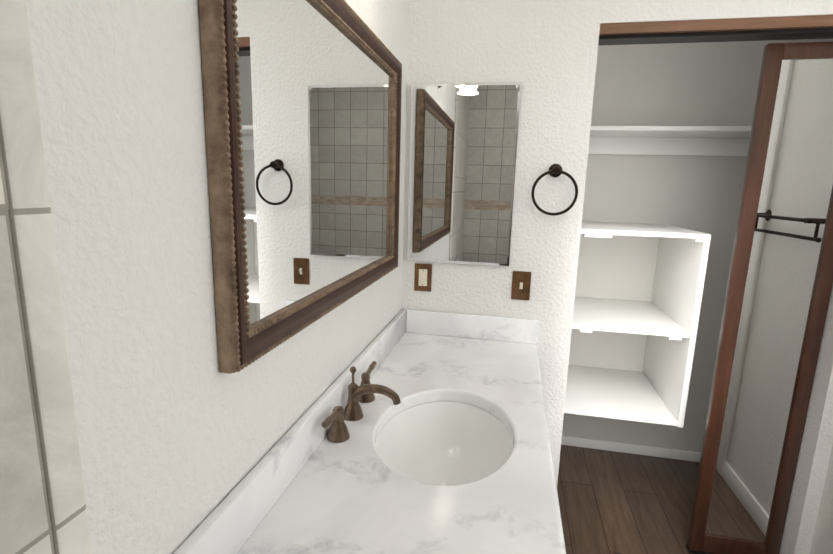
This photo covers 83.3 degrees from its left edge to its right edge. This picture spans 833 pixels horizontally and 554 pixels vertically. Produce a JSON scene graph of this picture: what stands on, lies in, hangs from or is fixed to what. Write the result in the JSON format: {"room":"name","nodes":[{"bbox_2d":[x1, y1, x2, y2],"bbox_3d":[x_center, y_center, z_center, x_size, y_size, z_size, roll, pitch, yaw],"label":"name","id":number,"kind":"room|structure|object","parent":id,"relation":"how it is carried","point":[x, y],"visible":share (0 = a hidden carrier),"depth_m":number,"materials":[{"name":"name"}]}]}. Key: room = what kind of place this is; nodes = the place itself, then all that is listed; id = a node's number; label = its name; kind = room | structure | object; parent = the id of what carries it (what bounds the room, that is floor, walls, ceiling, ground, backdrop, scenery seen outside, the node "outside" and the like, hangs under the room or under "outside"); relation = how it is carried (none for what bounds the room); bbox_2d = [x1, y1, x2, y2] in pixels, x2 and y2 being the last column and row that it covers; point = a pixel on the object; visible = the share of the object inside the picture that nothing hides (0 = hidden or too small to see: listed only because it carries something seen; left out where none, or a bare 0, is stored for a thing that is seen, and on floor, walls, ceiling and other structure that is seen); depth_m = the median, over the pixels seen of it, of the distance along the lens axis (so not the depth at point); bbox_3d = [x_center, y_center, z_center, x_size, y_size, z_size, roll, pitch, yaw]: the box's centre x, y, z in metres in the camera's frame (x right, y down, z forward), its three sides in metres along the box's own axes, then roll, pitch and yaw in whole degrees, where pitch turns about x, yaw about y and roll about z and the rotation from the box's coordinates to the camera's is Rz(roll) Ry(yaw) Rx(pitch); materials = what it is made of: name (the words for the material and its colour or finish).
{"room":"bathroom","nodes":[
{"label":"bathroom","id":0,"kind":"room"},
{"bbox_2d":[26,0,408,553],"bbox_3d":[-0.343,0.081,0.778,0.120,2.440,2.540,4,11,11],"label":"wall","id":1,"kind":"structure","parent":0,"point":[180,435],"depth_m":0.56,"materials":[{"name":"paint"}]},
{"bbox_2d":[0,0,91,553],"bbox_3d":[-0.415,-0.144,-0.007,0.013,1.494,0.838,4,11,11],"label":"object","id":2,"kind":"structure","parent":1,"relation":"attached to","point":[43,509],"depth_m":0.41,"materials":[{"name":"stone"}]},
{"bbox_2d":[173,309,404,553],"bbox_3d":[-0.224,0.333,1.085,0.020,0.095,1.748,4,11,11],"label":"backsplash","id":3,"kind":"structure","parent":1,"relation":"attached to","point":[226,530],"depth_m":0.85,"materials":[{"name":"white stone"}]},
{"bbox_2d":[198,0,401,373],"bbox_3d":[-0.171,-0.278,1.121,0.034,0.679,1.002,4,11,11],"label":"vanity mirror","id":4,"kind":"object","parent":1,"relation":"attached to","point":[302,104],"visible":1,"depth_m":0.87,"materials":[{"name":"brown metal"}]},
{"bbox_2d":[402,0,832,553],"bbox_3d":[0.915,-0.070,1.744,1.950,2.440,0.120,4,11,11],"label":"wall","id":5,"kind":"structure","parent":0,"point":[544,52],"depth_m":1.71,"materials":[{"name":"paint"}]},
{"bbox_2d":[414,263,431,291],"bbox_3d":[0.026,0.003,1.875,0.070,0.112,0.010,4,11,11],"label":"switch plate","id":6,"kind":"object","parent":5,"relation":"attached to","point":[423,278],"visible":1,"depth_m":1.87,"materials":[{"name":"brown metal"}]},
{"bbox_2d":[407,82,520,265],"bbox_3d":[0.168,-0.379,1.766,0.400,0.662,0.023,4,11,11],"label":"medicine cabinet mirror","id":7,"kind":"object","parent":5,"relation":"attached to","point":[463,152],"visible":1,"depth_m":1.75,"materials":[{"name":"silver metal"}]},
{"bbox_2d":[405,309,538,344],"bbox_3d":[0.216,0.195,1.864,0.522,0.095,0.021,4,11,11],"label":"backsplash","id":8,"kind":"structure","parent":5,"relation":"attached to","point":[494,328],"depth_m":1.85,"materials":[{"name":"white stone"}]},
{"bbox_2d":[511,271,530,299],"bbox_3d":[0.402,0.034,1.800,0.070,0.112,0.014,4,11,11],"label":"switch plate","id":9,"kind":"object","parent":5,"relation":"attached to","point":[521,283],"visible":1,"depth_m":1.80,"materials":[{"name":"brown metal"}]},
{"bbox_2d":[531,164,577,215],"bbox_3d":[0.499,-0.316,1.694,0.162,0.185,0.052,4,11,11],"label":"towel ring","id":10,"kind":"object","parent":5,"relation":"attached to","point":[555,170],"visible":1,"depth_m":1.68,"materials":[{"name":"brown metal"}]},
{"bbox_2d":[598,15,832,45],"bbox_3d":[1.066,-0.824,1.564,0.880,0.044,0.094,4,11,11],"label":"door track","id":11,"kind":"structure","parent":5,"relation":"attached to","point":[754,29],"depth_m":1.55,"materials":[{"name":"brown wood"}]},
{"bbox_2d":[686,42,832,553],"bbox_3d":[1.314,0.187,1.736,0.324,1.960,0.038,4,11,11],"label":"sliding door","id":12,"kind":"structure","parent":5,"relation":"in","point":[778,292],"depth_m":1.72,"materials":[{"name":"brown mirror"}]},
{"bbox_2d":[557,445,699,553],"bbox_3d":[0.659,1.318,1.217,2.070,0.100,3.345,4,11,11],"label":"floor","id":13,"kind":"structure","parent":0,"point":[612,502],"depth_m":2.25,"materials":[{"name":"brown wood"}]},
{"bbox_2d":[533,345,565,553],"bbox_3d":[0.022,0.839,1.128,0.547,0.831,1.748,4,11,11],"label":"bathroom vanity","id":14,"kind":"object","parent":13,"relation":"on","point":[554,508],"depth_m":1.00,"materials":[{"name":"white stone"}]},
{"bbox_2d":[237,333,552,553],"bbox_3d":[0.018,0.413,1.049,0.517,0.035,1.748,4,11,11],"label":"countertop","id":15,"kind":"structure","parent":14,"relation":"on","point":[334,505],"depth_m":0.91,"materials":[{"name":"white stone"}]},
{"bbox_2d":[321,361,404,444],"bbox_3d":[-0.114,0.296,1.186,0.152,0.136,0.367,4,11,11],"label":"faucet","id":16,"kind":"object","parent":15,"relation":"on","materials":[{"name":"brown metal"}]},
{"bbox_2d":[361,389,508,492],"bbox_3d":[0.069,0.482,1.183,0.370,0.173,0.499,4,11,11],"label":"sink","id":17,"kind":"object","parent":15,"relation":"in","point":[432,436],"depth_m":1.31,"materials":[{"name":"white ceramic"}]},
{"bbox_2d":[562,39,832,452],"bbox_3d":[1.201,-0.208,2.504,1.700,2.440,0.100,4,11,11],"label":"wall","id":18,"kind":"structure","parent":0,"point":[696,84],"depth_m":2.38,"materials":[{"name":"paint"}]},
{"bbox_2d":[561,435,700,461],"bbox_3d":[1.088,1.034,2.342,1.500,0.055,0.705,4,11,11],"label":"baseboard","id":19,"kind":"structure","parent":18,"relation":"attached to","point":[634,449],"depth_m":2.65,"materials":[{"name":"white wood"}]},
{"bbox_2d":[564,126,751,427],"bbox_3d":[1.129,-0.026,2.200,1.498,1.312,0.579,4,11,11],"label":"closet shelving","id":20,"kind":"object","parent":18,"relation":"attached to","point":[665,321],"visible":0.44,"depth_m":2.19,"materials":[{"name":"white wood"}]},
{"bbox_2d":[810,445,832,553],"bbox_3d":[1.329,0.202,0.388,0.120,2.440,2.420,4,11,11],"label":"wall","id":21,"kind":"structure","parent":0,"point":[822,541],"depth_m":1.70,"materials":[{"name":"paint"}]}
]}

